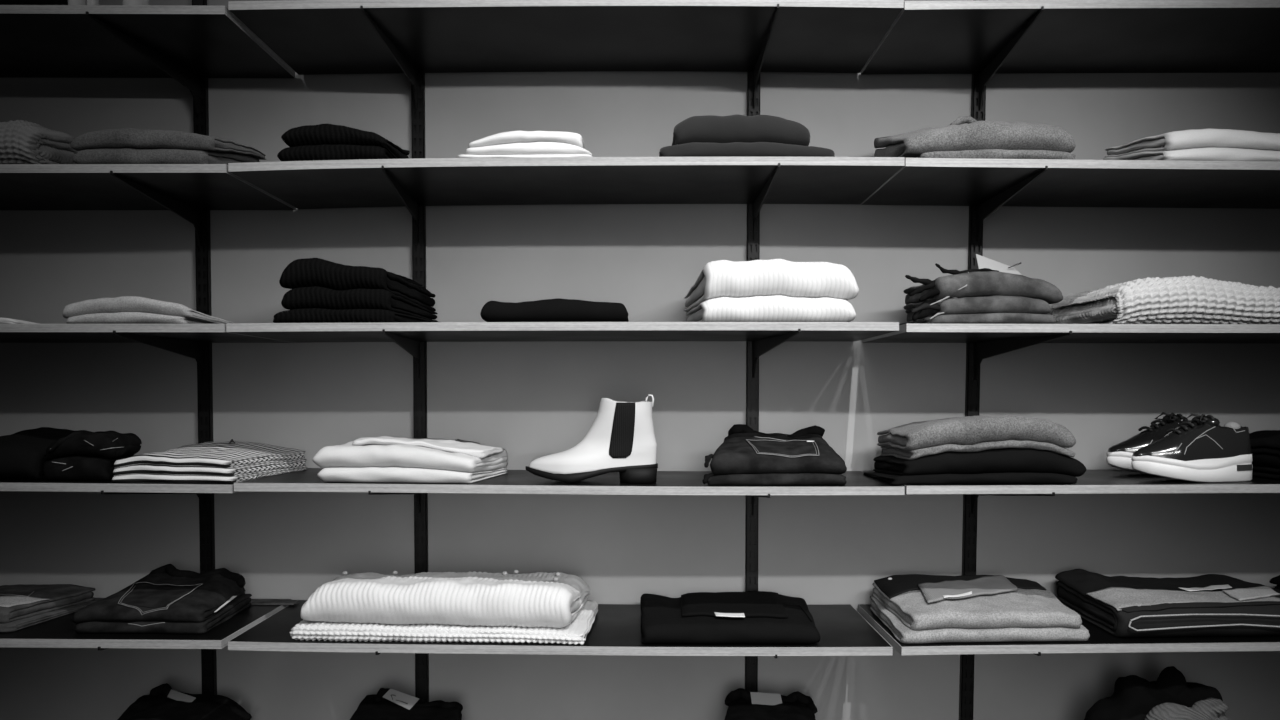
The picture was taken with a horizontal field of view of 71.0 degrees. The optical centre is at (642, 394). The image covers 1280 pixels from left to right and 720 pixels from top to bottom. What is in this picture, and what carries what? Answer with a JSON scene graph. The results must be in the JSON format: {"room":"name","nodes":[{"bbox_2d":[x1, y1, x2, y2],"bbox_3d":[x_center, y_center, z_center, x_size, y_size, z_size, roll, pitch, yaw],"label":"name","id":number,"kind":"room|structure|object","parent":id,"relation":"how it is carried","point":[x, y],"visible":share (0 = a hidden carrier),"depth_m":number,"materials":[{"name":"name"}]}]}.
{"room":"clothing store","nodes":[
{"label":"clothing store","id":0,"kind":"room"},
{"bbox_2d":[0,0,1279,719],"bbox_3d":[0.000,-0.400,2.237,6.400,3.700,0.120,0,0,0],"label":"wall","id":1,"kind":"structure","parent":0,"point":[531,400],"depth_m":2.18,"materials":[{"name":"paint"}]},
{"bbox_2d":[0,479,238,492],"bbox_3d":[-1.245,0.184,1.979,0.844,0.024,0.364,0,0,0],"label":"shelf board","id":2,"kind":"object","parent":1,"relation":"attached to","point":[5,484],"visible":0.5,"depth_m":1.80,"materials":[{"name":"black laminate"}]},
{"bbox_2d":[0,427,90,479],"bbox_3d":[-1.328,0.125,1.964,0.211,0.100,0.276,0,0,0],"label":"sweater","id":3,"kind":"object","parent":2,"relation":"on","point":[22,453],"visible":0.5,"depth_m":1.85,"materials":[{"name":"black fabric"}]},
{"bbox_2d":[43,455,134,480],"bbox_3d":[-1.199,0.150,1.912,0.220,0.052,0.207,0,0,0],"label":"jeans","id":4,"kind":"object","parent":2,"relation":"on","point":[78,467],"visible":0.76,"depth_m":1.82,"materials":[{"name":"black fabric"}]},
{"bbox_2d":[46,431,141,459],"bbox_3d":[-1.164,0.105,1.892,0.214,0.062,0.167,0,0,0],"label":"jeans","id":5,"kind":"object","parent":4,"relation":"on","point":[105,444],"visible":0.95,"depth_m":1.82,"materials":[{"name":"black fabric"}]},
{"bbox_2d":[111,467,306,483],"bbox_3d":[-0.931,0.169,1.958,0.288,0.019,0.324,0,0,0],"label":"shirt","id":6,"kind":"object","parent":2,"relation":"on","point":[132,478],"visible":0.52,"depth_m":1.81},
{"bbox_2d":[113,459,305,476],"bbox_3d":[-0.932,0.157,1.957,0.283,0.033,0.321,0,0,0],"label":"shirt","id":7,"kind":"object","parent":6,"relation":"on","point":[277,466],"visible":0.73,"depth_m":1.81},
{"bbox_2d":[113,439,305,467],"bbox_3d":[-0.932,0.129,1.956,0.279,0.058,0.311,0,0,0],"label":"shirt","id":8,"kind":"object","parent":7,"relation":"on","point":[229,454],"visible":0.96,"depth_m":1.89,"materials":[{"name":"grey fabric"}]},
{"bbox_2d":[0,598,291,648],"bbox_3d":[-1.255,0.497,1.979,0.824,0.023,0.364,0,0,0],"label":"shelf board","id":9,"kind":"object","parent":1,"relation":"attached to","point":[59,632],"visible":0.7,"depth_m":1.82,"materials":[{"name":"black laminate"}]},
{"bbox_2d":[0,600,98,631],"bbox_3d":[-1.404,0.477,1.972,0.248,0.020,0.299,0,0,7],"label":"trousers","id":10,"kind":"object","parent":9,"relation":"on","point":[19,624],"visible":0.37,"depth_m":1.92,"materials":[{"name":"grey fabric"}]},
{"bbox_2d":[0,584,95,622],"bbox_3d":[-1.414,0.458,1.971,0.260,0.045,0.270,0,0,0],"label":"trousers","id":11,"kind":"object","parent":10,"relation":"on","point":[19,601],"visible":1,"depth_m":1.99,"materials":[{"name":"grey fabric"}]},
{"bbox_2d":[75,594,251,633],"bbox_3d":[-1.035,0.473,1.960,0.276,0.034,0.269,0,0,0],"label":"jeans","id":12,"kind":"object","parent":9,"relation":"on","point":[241,603],"visible":0.48,"depth_m":1.84,"materials":[{"name":"fabric"}]},
{"bbox_2d":[72,564,245,623],"bbox_3d":[-1.040,0.430,1.961,0.276,0.079,0.260,0,0,0],"label":"jeans","id":13,"kind":"object","parent":12,"relation":"on","point":[167,593],"visible":1,"depth_m":1.91,"materials":[{"name":"fabric"}]},
{"bbox_2d":[251,600,298,604],"bbox_3d":[-0.866,0.488,2.115,0.101,0.004,0.035,0,0,0],"label":"strap","id":14,"kind":"object","parent":9,"relation":"on","point":[257,602],"visible":1,"depth_m":2.11,"materials":[{"name":"grey fabric"}]},
{"bbox_2d":[0,5,294,77],"bbox_3d":[-1.252,-0.772,1.979,0.830,0.019,0.364,0,0,0],"label":"shelf board","id":15,"kind":"object","parent":1,"relation":"attached to","point":[37,41],"visible":0.94,"depth_m":1.95,"materials":[{"name":"black laminate"}]},
{"bbox_2d":[0,0,67,4],"bbox_3d":[-1.299,-0.814,1.936,0.252,0.066,0.258,0,0,0],"label":"folded garment","id":16,"kind":"object","parent":15,"relation":"on","point":[2,2],"visible":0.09,"depth_m":1.81,"materials":[{"name":"black fabric"}]},
{"bbox_2d":[68,0,86,4],"bbox_3d":[-1.162,-0.841,1.847,0.036,0.120,0.036,0,0,0],"label":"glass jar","id":17,"kind":"object","parent":15,"relation":"on","point":[70,2],"visible":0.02,"depth_m":1.83,"materials":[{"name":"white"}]},
{"bbox_2d":[123,0,148,4],"bbox_3d":[-1.043,-0.845,1.847,0.048,0.130,0.048,0,0,0],"label":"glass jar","id":18,"kind":"object","parent":15,"relation":"on","point":[125,2],"visible":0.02,"depth_m":1.83,"materials":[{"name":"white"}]},
{"bbox_2d":[0,324,294,342],"bbox_3d":[-1.252,-0.134,1.979,0.830,0.017,0.364,0,0,0],"label":"shelf board","id":19,"kind":"object","parent":1,"relation":"attached to","point":[9,333],"visible":0.78,"depth_m":1.86,"materials":[{"name":"black laminate"}]},
{"bbox_2d":[0,318,39,323],"bbox_3d":[-1.356,-0.151,1.948,0.178,0.016,0.280,0,0,0],"label":"shirt","id":20,"kind":"object","parent":19,"relation":"on","point":[2,320],"visible":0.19,"depth_m":1.81,"materials":[{"name":"fabric"}]},
{"bbox_2d":[66,312,210,323],"bbox_3d":[-1.048,-0.156,1.956,0.243,0.025,0.298,0,0,0],"label":"sweater","id":21,"kind":"object","parent":19,"relation":"on","point":[119,317],"visible":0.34,"depth_m":1.81,"materials":[{"name":"grey fabric"}]},
{"bbox_2d":[62,296,232,323],"bbox_3d":[-1.046,-0.175,1.956,0.264,0.051,0.298,0,0,0],"label":"sweater","id":22,"kind":"object","parent":21,"relation":"on","point":[123,303],"visible":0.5,"depth_m":1.81,"materials":[{"name":"grey fabric"}]},
{"bbox_2d":[0,164,295,209],"bbox_3d":[-1.251,-0.453,1.979,0.832,0.018,0.364,0,0,0],"label":"shelf board","id":23,"kind":"object","parent":1,"relation":"attached to","point":[22,186],"visible":0.82,"depth_m":1.93,"materials":[{"name":"black laminate"}]},
{"bbox_2d":[0,120,78,163],"bbox_3d":[-1.359,-0.522,1.956,0.257,0.120,0.303,0,0,0],"label":"sweater","id":24,"kind":"object","parent":23,"relation":"on","point":[21,141],"visible":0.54,"depth_m":1.83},
{"bbox_2d":[72,148,259,164],"bbox_3d":[-1.021,-0.508,1.942,0.274,0.090,0.271,0,0,0],"label":"sweater","id":25,"kind":"object","parent":23,"relation":"on","point":[105,155],"visible":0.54,"depth_m":1.81,"materials":[{"name":"grey fabric"}]},
{"bbox_2d":[70,128,265,159],"bbox_3d":[-1.016,-0.536,1.942,0.292,0.080,0.271,0,0,0],"label":"sweater","id":26,"kind":"object","parent":25,"relation":"on","point":[125,137],"visible":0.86,"depth_m":1.81,"materials":[{"name":"grey fabric"}]},
{"bbox_2d":[192,0,216,694],"bbox_3d":[-1.057,0.065,2.169,0.069,2.730,0.016,0,0,0],"label":"rail","id":27,"kind":"object","parent":1,"relation":"attached to","point":[200,121],"visible":0.53,"depth_m":2.16,"materials":[{"name":"black"}]},
{"bbox_2d":[86,11,199,113],"bbox_3d":[-1.090,-0.720,1.977,0.004,0.092,0.371,0,0,7],"label":"shelf bracket","id":28,"kind":"object","parent":27,"relation":"attached to","point":[187,79],"visible":1,"depth_m":2.03,"materials":[{"name":"black"}]},
{"bbox_2d":[101,490,205,512],"bbox_3d":[-1.068,0.237,1.977,0.004,0.092,0.370,0,0,4],"label":"shelf bracket","id":29,"kind":"object","parent":27,"relation":"attached to","point":[202,496],"visible":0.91,"depth_m":2.06,"materials":[{"name":"black"}]},
{"bbox_2d":[110,171,201,245],"bbox_3d":[-1.063,-0.402,1.977,0.004,0.092,0.368,0,0,0],"label":"shelf bracket","id":30,"kind":"object","parent":27,"relation":"attached to","point":[189,213],"visible":1,"depth_m":2.03,"materials":[{"name":"black"}]},
{"bbox_2d":[113,330,203,378],"bbox_3d":[-1.058,-0.083,1.977,0.004,0.092,0.368,0,0,0],"label":"shelf bracket","id":31,"kind":"object","parent":27,"relation":"attached to","point":[195,350],"visible":1,"depth_m":2.04,"materials":[{"name":"black"}]},
{"bbox_2d":[411,73,428,702],"bbox_3d":[-0.538,0.065,2.169,0.048,2.730,0.016,0,0,0],"label":"rail","id":32,"kind":"object","parent":1,"relation":"attached to","point":[417,115],"visible":0.58,"depth_m":2.16,"materials":[{"name":"black"}]},
{"bbox_2d":[360,6,417,108],"bbox_3d":[-0.553,-0.732,1.977,0.004,0.092,0.369,0,0,3],"label":"shelf bracket","id":33,"kind":"object","parent":32,"relation":"attached to","point":[408,70],"visible":1,"depth_m":2.03,"materials":[{"name":"black"}]},
{"bbox_2d":[368,491,420,512],"bbox_3d":[-0.541,0.237,1.977,0.004,0.092,0.369,0,0,2],"label":"shelf bracket","id":34,"kind":"object","parent":32,"relation":"attached to","point":[418,495],"visible":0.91,"depth_m":2.09,"materials":[{"name":"black"}]},
{"bbox_2d":[382,166,418,241],"bbox_3d":[-0.530,-0.412,1.977,0.004,0.092,0.369,0,0,-3],"label":"shelf bracket","id":35,"kind":"object","parent":32,"relation":"attached to","point":[411,205],"visible":1,"depth_m":2.03,"materials":[{"name":"black"}]},
{"bbox_2d":[383,329,419,377],"bbox_3d":[-0.528,-0.085,1.977,0.004,0.092,0.369,0,0,-3],"label":"shelf bracket","id":36,"kind":"object","parent":32,"relation":"attached to","point":[411,346],"visible":1,"depth_m":2.04,"materials":[{"name":"black"}]},
{"bbox_2d":[228,600,892,655],"bbox_3d":[-0.166,0.508,1.979,1.330,0.029,0.364,0,0,0],"label":"shelf board","id":37,"kind":"object","parent":1,"relation":"attached to","point":[616,628],"visible":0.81,"depth_m":1.81,"materials":[{"name":"black laminate"}]},
{"bbox_2d":[289,600,597,644],"bbox_3d":[-0.414,0.483,1.937,0.623,0.040,0.273,0,0,0],"label":"sweater","id":38,"kind":"object","parent":37,"relation":"on","point":[576,632],"visible":0.58,"depth_m":1.81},
{"bbox_2d":[301,570,589,627],"bbox_3d":[-0.422,0.430,1.945,0.599,0.098,0.282,0,0,0],"label":"sweater","id":39,"kind":"object","parent":38,"relation":"on","point":[537,599],"visible":1,"depth_m":1.82,"materials":[{"name":"fabric"}]},
{"bbox_2d":[640,591,819,643],"bbox_3d":[0.190,0.479,1.964,0.393,0.051,0.328,0,0,0],"label":"sweater","id":40,"kind":"object","parent":37,"relation":"on","point":[749,617],"visible":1,"depth_m":1.86,"materials":[{"name":"black fabric"}]},
{"bbox_2d":[226,322,898,342],"bbox_3d":[-0.161,-0.136,1.979,1.346,0.020,0.364,0,0,0],"label":"shelf board","id":41,"kind":"object","parent":1,"relation":"attached to","point":[417,331],"visible":0.98,"depth_m":1.80,"materials":[{"name":"black laminate"}]},
{"bbox_2d":[273,308,435,322],"bbox_3d":[-0.610,-0.160,1.963,0.278,0.032,0.310,0,0,0],"label":"sweater","id":42,"kind":"object","parent":41,"relation":"on","point":[307,315],"visible":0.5,"depth_m":1.81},
{"bbox_2d":[281,286,437,321],"bbox_3d":[-0.609,-0.196,1.964,0.252,0.052,0.319,0,0,0],"label":"sweater","id":43,"kind":"object","parent":42,"relation":"on","point":[314,296],"visible":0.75,"depth_m":1.81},
{"bbox_2d":[279,258,435,311],"bbox_3d":[-0.614,-0.239,1.964,0.237,0.086,0.321,0,0,3],"label":"sweater","id":44,"kind":"object","parent":43,"relation":"on","point":[306,272],"visible":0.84,"depth_m":1.82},
{"bbox_2d":[480,298,628,321],"bbox_3d":[-0.181,-0.172,1.926,0.302,0.051,0.238,0,0,0],"label":"trousers","id":45,"kind":"object","parent":41,"relation":"on","point":[558,309],"visible":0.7,"depth_m":1.81,"materials":[{"name":"black fabric"}]},
{"bbox_2d":[686,295,855,321],"bbox_3d":[0.274,-0.178,1.942,0.349,0.063,0.269,0,0,0],"label":"sweater","id":46,"kind":"object","parent":41,"relation":"on","point":[775,308],"visible":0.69,"depth_m":1.81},
{"bbox_2d":[684,259,858,311],"bbox_3d":[0.272,-0.235,1.942,0.354,0.087,0.269,0,0,0],"label":"sweater","id":47,"kind":"object","parent":46,"relation":"on","point":[719,278],"visible":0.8,"depth_m":1.81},
{"bbox_2d":[228,0,903,74],"bbox_3d":[-0.154,-0.783,1.979,1.351,0.025,0.364,0,0,0],"label":"shelf board","id":48,"kind":"object","parent":1,"relation":"attached to","point":[312,37],"visible":0.99,"depth_m":1.93,"materials":[{"name":"black laminate"}]},
{"bbox_2d":[234,468,904,494],"bbox_3d":[-0.148,0.188,1.979,1.342,0.025,0.364,0,0,0],"label":"shelf board","id":49,"kind":"object","parent":1,"relation":"attached to","point":[514,481],"visible":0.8,"depth_m":1.80,"materials":[{"name":"black laminate"}]},
{"bbox_2d":[317,467,507,482],"bbox_3d":[-0.484,0.163,1.932,0.349,0.034,0.257,0,0,0],"label":"sweater","id":50,"kind":"object","parent":49,"relation":"on","point":[335,474],"visible":0.88,"depth_m":1.81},
{"bbox_2d":[312,436,507,472],"bbox_3d":[-0.489,0.128,1.932,0.360,0.078,0.257,0,0,0],"label":"sweater","id":51,"kind":"object","parent":50,"relation":"on","point":[382,451],"visible":0.98,"depth_m":1.82,"materials":[{"name":"grey fabric"}]},
{"bbox_2d":[525,394,657,482],"bbox_3d":[-0.107,0.090,1.880,0.277,0.183,0.094,0,0,3],"label":"boot","id":52,"kind":"object","parent":49,"relation":"on","point":[621,438],"visible":1,"depth_m":1.85,"materials":[{"name":"white leather"}]},
{"bbox_2d":[702,473,846,484],"bbox_3d":[0.283,0.171,1.925,0.326,0.025,0.238,0,0,0],"label":"jeans","id":53,"kind":"object","parent":49,"relation":"on","point":[777,478],"visible":0.86,"depth_m":1.81,"materials":[{"name":"fabric"}]},
{"bbox_2d":[704,424,846,475],"bbox_3d":[0.271,0.121,1.928,0.295,0.110,0.240,0,0,0],"label":"jeans","id":54,"kind":"object","parent":53,"relation":"on","point":[745,450],"visible":0.99,"depth_m":1.82,"materials":[{"name":"fabric"}]},
{"bbox_2d":[745,72,759,691],"bbox_3d":[0.264,0.065,2.169,0.042,2.730,0.016,0,0,0],"label":"rail","id":55,"kind":"object","parent":1,"relation":"attached to","point":[753,246],"visible":0.41,"depth_m":2.16,"materials":[{"name":"black"}]},
{"bbox_2d":[228,157,904,208],"bbox_3d":[-0.153,-0.462,1.979,1.353,0.030,0.364,0,0,0],"label":"shelf board","id":56,"kind":"object","parent":55,"relation":"on","point":[317,184],"visible":1,"depth_m":1.91,"materials":[{"name":"black laminate"}]},
{"bbox_2d":[277,144,393,160],"bbox_3d":[-0.633,-0.489,1.907,0.221,0.042,0.202,0,0,0],"label":"sweater","id":57,"kind":"object","parent":56,"relation":"on","point":[325,151],"visible":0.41,"depth_m":1.81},
{"bbox_2d":[281,124,409,158],"bbox_3d":[-0.627,-0.537,1.907,0.217,0.082,0.202,0,0,0],"label":"sweater","id":58,"kind":"object","parent":57,"relation":"on","point":[320,134],"visible":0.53,"depth_m":1.81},
{"bbox_2d":[458,154,592,157],"bbox_3d":[-0.238,-0.481,1.916,0.279,0.011,0.217,0,0,0],"label":"shirt","id":59,"kind":"object","parent":56,"relation":"on","point":[462,155],"visible":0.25,"depth_m":1.81,"materials":[{"name":"white fabric"}]},
{"bbox_2d":[465,142,592,155],"bbox_3d":[-0.232,-0.497,1.916,0.261,0.032,0.217,0,0,0],"label":"shirt","id":60,"kind":"object","parent":59,"relation":"on","point":[531,148],"visible":0.32,"depth_m":1.81,"materials":[{"name":"white fabric"}]},
{"bbox_2d":[468,131,584,148],"bbox_3d":[-0.238,-0.516,1.916,0.235,0.041,0.217,0,0,0],"label":"shirt","id":61,"kind":"object","parent":60,"relation":"on","point":[571,138],"visible":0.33,"depth_m":1.81,"materials":[{"name":"white fabric"}]},
{"bbox_2d":[659,142,834,156],"bbox_3d":[0.213,-0.495,1.932,0.361,0.036,0.247,0,0,0],"label":"sweater","id":62,"kind":"object","parent":56,"relation":"on","point":[694,149],"visible":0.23,"depth_m":1.81,"materials":[{"name":"grey fabric"}]},
{"bbox_2d":[672,114,810,145],"bbox_3d":[0.203,-0.537,1.932,0.284,0.070,0.247,0,0,0],"label":"sweater","id":63,"kind":"object","parent":62,"relation":"on","point":[708,128],"visible":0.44,"depth_m":1.81,"materials":[{"name":"grey fabric"}]},
{"bbox_2d":[753,4,778,107],"bbox_3d":[0.269,-0.735,1.977,0.004,0.092,0.368,0,0,0],"label":"shelf bracket","id":64,"kind":"object","parent":55,"relation":"attached to","point":[756,73],"visible":1,"depth_m":2.02,"materials":[{"name":"black"}]},
{"bbox_2d":[753,163,779,239],"bbox_3d":[0.269,-0.418,1.977,0.004,0.092,0.369,0,0,-1],"label":"shelf bracket","id":65,"kind":"object","parent":55,"relation":"attached to","point":[757,204],"visible":1,"depth_m":2.02,"materials":[{"name":"black"}]},
{"bbox_2d":[752,329,800,377],"bbox_3d":[0.289,-0.086,1.977,0.004,0.092,0.372,0,0,-7],"label":"shelf bracket","id":66,"kind":"object","parent":55,"relation":"attached to","point":[759,347],"visible":1,"depth_m":2.04,"materials":[{"name":"black"}]},
{"bbox_2d":[959,74,985,719],"bbox_3d":[0.795,0.065,2.169,0.085,2.730,0.016,0,0,0],"label":"rail","id":67,"kind":"object","parent":1,"relation":"attached to","point":[972,386],"visible":0.48,"depth_m":2.16,"materials":[{"name":"black"}]},
{"bbox_2d":[979,6,1043,108],"bbox_3d":[0.805,-0.731,1.977,0.004,0.092,0.369,0,0,2],"label":"shelf bracket","id":68,"kind":"object","parent":67,"relation":"attached to","point":[987,73],"visible":1,"depth_m":2.03,"materials":[{"name":"black"}]},
{"bbox_2d":[976,166,1047,241],"bbox_3d":[0.805,-0.412,1.977,0.004,0.092,0.368,0,0,0],"label":"shelf bracket","id":69,"kind":"object","parent":67,"relation":"attached to","point":[988,207],"visible":1,"depth_m":2.03,"materials":[{"name":"black"}]},
{"bbox_2d":[971,492,1054,513],"bbox_3d":[0.806,0.240,1.977,0.004,0.092,0.370,0,0,-5],"label":"shelf bracket","id":70,"kind":"object","parent":67,"relation":"attached to","point":[974,497],"visible":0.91,"depth_m":2.04,"materials":[{"name":"black"}]},
{"bbox_2d":[974,331,1071,379],"bbox_3d":[0.826,-0.083,1.977,0.004,0.092,0.374,0,0,-9],"label":"shelf bracket","id":71,"kind":"object","parent":67,"relation":"attached to","point":[982,350],"visible":1,"depth_m":2.04,"materials":[{"name":"black"}]},
{"bbox_2d":[861,0,1279,74],"bbox_3d":[1.099,-0.782,1.979,1.152,0.023,0.364,0,0,0],"label":"shelf board","id":72,"kind":"object","parent":67,"relation":"on","point":[1069,36],"visible":0.89,"depth_m":1.94,"materials":[{"name":"black laminate"}]},
{"bbox_2d":[858,604,1279,654],"bbox_3d":[1.096,0.506,1.979,1.158,0.030,0.364,0,0,0],"label":"shelf board","id":73,"kind":"object","parent":1,"relation":"attached to","point":[1099,641],"visible":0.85,"depth_m":1.80,"materials":[{"name":"black laminate"}]},
{"bbox_2d":[870,596,1089,642],"bbox_3d":[0.734,0.485,1.955,0.422,0.037,0.300,0,0,0],"label":"sweater","id":74,"kind":"object","parent":73,"relation":"on","point":[904,634],"visible":0.41,"depth_m":1.81,"materials":[{"name":"grey fabric"}]},
{"bbox_2d":[872,574,1081,629],"bbox_3d":[0.737,0.448,1.958,0.400,0.060,0.302,0,0,0],"label":"sweater","id":75,"kind":"object","parent":74,"relation":"on","point":[920,601],"visible":1,"depth_m":1.89,"materials":[{"name":"grey fabric"}]},
{"bbox_2d":[1055,569,1279,636],"bbox_3d":[1.217,0.454,1.965,0.498,0.087,0.320,0,0,0],"label":"folded clothes","id":76,"kind":"object","parent":73,"relation":"on","point":[1208,604],"visible":0.99,"depth_m":1.87,"materials":[{"name":"fabric"}]},
{"bbox_2d":[1269,575,1279,589],"bbox_3d":[1.645,0.453,1.980,0.356,0.078,0.247,0,0,0],"label":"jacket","id":77,"kind":"object","parent":73,"relation":"on","point":[1275,580],"visible":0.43,"depth_m":2.09,"materials":[{"name":"black fabric"}]},
{"bbox_2d":[861,158,1279,208],"bbox_3d":[1.100,-0.461,1.979,1.150,0.028,0.364,0,0,0],"label":"shelf board","id":78,"kind":"object","parent":1,"relation":"attached to","point":[922,181],"visible":0.82,"depth_m":1.93,"materials":[{"name":"black laminate"}]},
{"bbox_2d":[917,149,1075,159],"bbox_3d":[0.721,-0.485,1.941,0.316,0.026,0.270,0,0,0],"label":"sweater","id":79,"kind":"object","parent":78,"relation":"on","point":[985,153],"visible":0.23,"depth_m":1.81,"materials":[{"name":"grey fabric"}]},
{"bbox_2d":[874,116,1075,157],"bbox_3d":[0.705,-0.548,1.941,0.349,0.124,0.270,0,0,0],"label":"sweater","id":80,"kind":"object","parent":79,"relation":"on","point":[974,135],"visible":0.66,"depth_m":1.81,"materials":[{"name":"grey fabric"}]},
{"bbox_2d":[1103,147,1279,160],"bbox_3d":[1.244,-0.510,1.936,0.377,0.086,0.259,0,0,0],"label":"sweater","id":81,"kind":"object","parent":78,"relation":"on","point":[1207,153],"visible":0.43,"depth_m":1.81,"materials":[{"name":"fabric"}]},
{"bbox_2d":[1105,129,1279,157],"bbox_3d":[1.246,-0.539,1.936,0.373,0.094,0.259,0,0,0],"label":"sweater","id":82,"kind":"object","parent":81,"relation":"on","point":[1193,138],"visible":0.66,"depth_m":1.81,"materials":[{"name":"fabric"}]},
{"bbox_2d":[862,323,1279,342],"bbox_3d":[1.101,-0.134,1.979,1.148,0.019,0.364,0,0,0],"label":"shelf board","id":83,"kind":"object","parent":1,"relation":"attached to","point":[907,333],"visible":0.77,"depth_m":1.83,"materials":[{"name":"black laminate"}]},
{"bbox_2d":[899,313,1055,324],"bbox_3d":[0.704,-0.154,1.931,0.268,0.023,0.247,0,0,0],"label":"jeans","id":84,"kind":"object","parent":83,"relation":"on","point":[991,318],"visible":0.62,"depth_m":1.81,"materials":[{"name":"fabric"}]},
{"bbox_2d":[905,296,1050,321],"bbox_3d":[0.714,-0.180,1.931,0.231,0.044,0.247,0,0,0],"label":"jeans","id":85,"kind":"object","parent":84,"relation":"on","point":[989,304],"visible":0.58,"depth_m":1.81,"materials":[{"name":"fabric"}]},
{"bbox_2d":[904,254,1062,320],"bbox_3d":[0.692,-0.225,1.927,0.323,0.152,0.254,0,0,0],"label":"jeans","id":86,"kind":"object","parent":85,"relation":"on","point":[992,278],"visible":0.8,"depth_m":1.82,"materials":[{"name":"fabric"}]},
{"bbox_2d":[1050,275,1279,323],"bbox_3d":[1.198,-0.199,1.972,0.479,0.114,0.341,0,0,0],"label":"sweater","id":87,"kind":"object","parent":83,"relation":"on","point":[1192,299],"visible":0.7,"depth_m":1.82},
{"bbox_2d":[862,469,1279,493],"bbox_3d":[1.101,0.187,1.979,1.148,0.023,0.364,0,0,0],"label":"shelf board","id":88,"kind":"object","parent":1,"relation":"attached to","point":[1110,481],"visible":0.62,"depth_m":1.80,"materials":[{"name":"black laminate"}]},
{"bbox_2d":[863,472,1077,484],"bbox_3d":[0.692,0.170,1.934,0.376,0.026,0.258,0,0,0],"label":"sweater","id":89,"kind":"object","parent":88,"relation":"on","point":[980,478],"visible":0.75,"depth_m":1.81,"materials":[{"name":"black fabric"}]},
{"bbox_2d":[873,448,1085,476],"bbox_3d":[0.713,0.142,1.934,0.370,0.070,0.258,0,0,0],"label":"sweater","id":90,"kind":"object","parent":89,"relation":"on","point":[1005,460],"visible":0.86,"depth_m":1.81,"materials":[{"name":"black fabric"}]},
{"bbox_2d":[881,440,1075,459],"bbox_3d":[0.710,0.115,1.931,0.334,0.048,0.248,0,0,0],"label":"sweater","id":91,"kind":"object","parent":90,"relation":"on","point":[886,450],"visible":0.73,"depth_m":1.81,"materials":[{"name":"grey fabric"}]},
{"bbox_2d":[877,415,1075,450],"bbox_3d":[0.706,0.079,1.931,0.344,0.076,0.248,0,0,0],"label":"sweater","id":92,"kind":"object","parent":91,"relation":"on","point":[966,430],"visible":0.98,"depth_m":1.81,"materials":[{"name":"grey fabric"}]},
{"bbox_2d":[1107,412,1187,470],"bbox_3d":[1.164,0.109,2.014,0.248,0.140,0.095,0,0,-2],"label":"sneaker","id":93,"kind":"object","parent":88,"relation":"on","point":[1119,455],"visible":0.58,"depth_m":1.99,"materials":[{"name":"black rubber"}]},
{"bbox_2d":[1131,413,1252,481],"bbox_3d":[1.144,0.108,1.873,0.249,0.140,0.095,0,0,-2],"label":"sneaker","id":94,"kind":"object","parent":88,"relation":"on","point":[1203,450],"visible":1,"depth_m":1.84,"materials":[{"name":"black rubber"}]},
{"bbox_2d":[1249,430,1279,479],"bbox_3d":[1.455,0.124,1.959,0.271,0.107,0.269,0,0,0],"label":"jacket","id":95,"kind":"object","parent":88,"relation":"on","point":[1265,444],"visible":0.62,"depth_m":1.92,"materials":[{"name":"black fabric"}]},
{"bbox_3d":[-1.259,0.819,1.979,0.816,0.027,0.364,0,0,0],"label":"shelf board","id":96,"kind":"object","parent":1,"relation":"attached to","visible":0},
{"bbox_3d":[-1.027,0.792,1.961,0.276,0.043,0.250,0,0,0],"label":"jeans","id":97,"kind":"object","parent":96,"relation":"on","visible":0},
{"bbox_3d":[-1.027,0.757,1.961,0.276,0.063,0.249,0,0,0],"label":"jeans","id":98,"kind":"object","parent":97,"relation":"on","visible":0},
{"bbox_2d":[117,683,251,719],"bbox_3d":[-1.027,0.710,1.962,0.276,0.102,0.256,0,0,0],"label":"jeans","id":99,"kind":"object","parent":98,"relation":"on","point":[163,702],"visible":1,"depth_m":2.00,"materials":[{"name":"black fabric"}]},
{"bbox_3d":[-0.168,0.832,1.979,1.337,0.028,0.364,0,0,0],"label":"shelf board","id":100,"kind":"object","parent":1,"relation":"attached to","visible":0},
{"bbox_3d":[-0.513,0.801,1.960,0.261,0.044,0.248,0,0,0],"label":"jeans","id":101,"kind":"object","parent":100,"relation":"on","visible":0},
{"bbox_3d":[-0.513,0.765,1.960,0.261,0.058,0.248,0,0,0],"label":"jeans","id":102,"kind":"object","parent":101,"relation":"on","visible":0},
{"bbox_2d":[350,688,462,719],"bbox_3d":[-0.513,0.708,1.960,0.260,0.086,0.248,0,0,0],"label":"jeans","id":103,"kind":"object","parent":102,"relation":"on","point":[388,703],"visible":1,"depth_m":2.01,"materials":[{"name":"black fabric"}]},
{"bbox_3d":[0.281,0.806,1.958,0.234,0.045,0.247,0,0,0],"label":"jeans","id":104,"kind":"object","parent":100,"relation":"on","visible":0},
{"bbox_3d":[0.280,0.766,1.958,0.234,0.059,0.247,0,0,0],"label":"jeans","id":105,"kind":"object","parent":104,"relation":"on","visible":0},
{"bbox_2d":[725,688,817,719],"bbox_3d":[0.281,0.711,1.958,0.233,0.080,0.247,0,0,0],"label":"jeans","id":106,"kind":"object","parent":105,"relation":"on","point":[742,704],"visible":1,"depth_m":2.01,"materials":[{"name":"black fabric"}]},
{"bbox_3d":[1.097,0.828,1.979,1.157,0.033,0.364,0,0,0],"label":"shelf board","id":107,"kind":"object","parent":1,"relation":"attached to","visible":0},
{"bbox_2d":[1084,666,1222,719],"bbox_3d":[1.147,0.707,1.956,0.386,0.222,0.254,0,0,0],"label":"jacket","id":108,"kind":"object","parent":107,"relation":"on","point":[1133,697],"visible":0.8,"depth_m":1.94,"materials":[{"name":"black fabric"}]},
{"bbox_2d":[1145,698,1228,719],"bbox_3d":[1.126,0.724,1.848,0.214,0.182,0.082,0,0,0],"label":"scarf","id":109,"kind":"object","parent":108,"relation":"on","point":[1209,708],"visible":1,"depth_m":1.83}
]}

